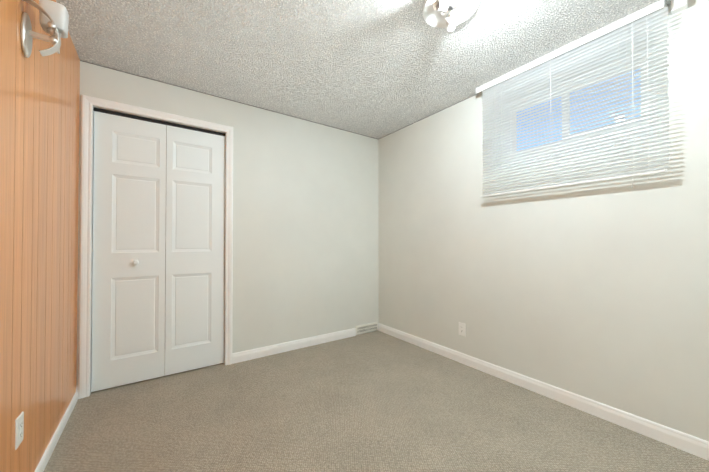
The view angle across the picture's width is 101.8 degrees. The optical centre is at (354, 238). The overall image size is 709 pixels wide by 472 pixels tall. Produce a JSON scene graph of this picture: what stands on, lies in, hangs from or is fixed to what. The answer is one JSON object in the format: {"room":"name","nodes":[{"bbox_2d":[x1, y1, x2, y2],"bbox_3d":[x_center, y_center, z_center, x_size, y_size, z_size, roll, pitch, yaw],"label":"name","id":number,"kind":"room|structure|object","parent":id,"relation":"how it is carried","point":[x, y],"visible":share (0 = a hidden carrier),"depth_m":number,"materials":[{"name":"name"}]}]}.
{"room":"empty basement bedroom","nodes":[
{"label":"empty basement bedroom","id":0,"kind":"room"},
{"bbox_2d":[0,0,79,471],"bbox_3d":[-0.952,-0.092,0.518,0.100,2.380,3.800,0,-1,-35],"label":"wall","id":1,"kind":"structure","parent":0,"point":[39,139],"depth_m":1.30,"materials":[{"name":"brown wood"}]},
{"bbox_2d":[15,411,23,449],"bbox_3d":[-1.331,0.760,1.147,0.007,0.115,0.070,0,-1,-35],"label":"electrical outlet","id":2,"kind":"object","parent":1,"relation":"attached to","point":[19,429],"visible":1,"depth_m":1.14,"materials":[{"name":"white plastic"}]},
{"bbox_2d":[20,0,68,57],"bbox_3d":[-1.285,-0.868,1.199,0.121,0.253,0.144,0,-1,-35],"label":"sconce","id":3,"kind":"object","parent":1,"relation":"attached to","point":[54,19],"visible":1,"depth_m":1.19,"materials":[{"name":"silver metal"}]},
{"bbox_2d":[34,385,77,471],"bbox_3d":[-0.906,1.054,0.537,0.012,0.090,3.600,0,-1,-35],"label":"baseboard","id":4,"kind":"structure","parent":1,"relation":"attached to","point":[49,450],"depth_m":1.57,"materials":[{"name":"white wood"}]},
{"bbox_2d":[76,60,378,385],"bbox_3d":[-0.779,-0.065,2.893,3.100,2.380,0.101,0,-1,-35],"label":"wall","id":5,"kind":"structure","parent":0,"point":[305,229],"depth_m":2.91,"materials":[{"name":"beige paint"}]},
{"bbox_2d":[78,95,232,398],"bbox_3d":[-1.541,0.052,2.351,1.008,2.133,0.117,0,-1,-35],"label":"door frame","id":6,"kind":"structure","parent":5,"relation":"attached to","point":[88,103],"depth_m":2.09,"materials":[{"name":"white wood"}]},
{"bbox_2d":[91,111,224,391],"bbox_3d":[-1.532,0.089,2.338,0.884,2.035,0.072,0,-1,-35],"label":"bifold door","id":7,"kind":"structure","parent":5,"relation":"in","point":[153,192],"depth_m":2.30,"materials":[{"name":"white wood"}]},
{"bbox_2d":[232,328,355,363],"bbox_3d":[-0.543,1.081,2.976,1.353,0.090,0.013,0,-1,-35],"label":"baseboard","id":8,"kind":"structure","parent":5,"relation":"attached to","point":[237,357],"depth_m":2.90,"materials":[{"name":"white wood"}]},
{"bbox_2d":[355,322,377,334],"bbox_3d":[0.150,1.070,3.457,0.335,0.098,0.016,0,-1,-35],"label":"air vent","id":9,"kind":"object","parent":5,"relation":"in","point":[365,328],"visible":1,"depth_m":3.44,"materials":[{"name":"white metal"}]},
{"bbox_2d":[56,0,670,138],"bbox_3d":[0.148,-1.320,1.603,3.730,0.100,4.900,0,-1,-35],"label":"ceiling","id":10,"kind":"structure","parent":0,"point":[377,69],"depth_m":1.90,"materials":[{"name":"white paint"}]},
{"bbox_2d":[423,0,478,31],"bbox_3d":[0.530,-1.214,1.534,0.290,0.113,0.338,0,-1,-35],"label":"lamp fixture","id":11,"kind":"object","parent":10,"relation":"attached to","point":[449,15],"visible":1,"depth_m":1.59,"materials":[{"name":"white glass"}]},
{"bbox_2d":[43,330,708,471],"bbox_3d":[0.148,1.160,1.575,3.730,0.100,4.900,0,-1,-35],"label":"floor","id":12,"kind":"structure","parent":0,"point":[377,401],"depth_m":1.73,"materials":[{"name":"carpet"}]},
{"bbox_2d":[378,0,708,441],"bbox_3d":[1.467,-0.073,2.144,0.271,2.380,3.700,0,-1,-35],"label":"wall","id":13,"kind":"structure","parent":0,"point":[597,291],"depth_m":1.93,"materials":[{"name":"beige paint"}]},
{"bbox_2d":[459,322,465,336],"bbox_3d":[0.970,0.817,2.604,0.007,0.115,0.070,0,-1,-35],"label":"electrical outlet","id":14,"kind":"object","parent":13,"relation":"attached to","point":[462,329],"visible":1,"depth_m":2.60,"materials":[{"name":"white plastic"}]},
{"bbox_2d":[378,323,708,460],"bbox_3d":[1.323,1.071,2.091,0.013,0.090,3.600,0,-1,-35],"label":"baseboard","id":15,"kind":"structure","parent":13,"relation":"attached to","point":[690,444],"depth_m":1.89,"materials":[{"name":"white wood"}]},
{"bbox_2d":[495,130,656,169],"bbox_3d":[1.522,-0.614,2.072,0.269,0.101,0.950,0,-1,-35],"label":"window sill","id":16,"kind":"structure","parent":13,"relation":"in","point":[580,148],"depth_m":1.97,"materials":[{"name":"white"}]},
{"bbox_2d":[504,47,656,161],"bbox_3d":[1.598,-0.919,2.128,0.074,0.510,0.950,0,-1,-35],"label":"window","id":17,"kind":"structure","parent":13,"relation":"in","point":[584,119],"depth_m":2.02,"materials":[{"name":"white plastic"}]},
{"bbox_2d":[475,0,687,196],"bbox_3d":[1.378,-0.773,1.955,0.101,0.984,1.160,0,-1,-35],"label":"window blinds","id":18,"kind":"object","parent":13,"relation":"attached to","point":[677,6],"visible":1,"depth_m":1.81,"materials":[{"name":"white plastic"}]}
]}

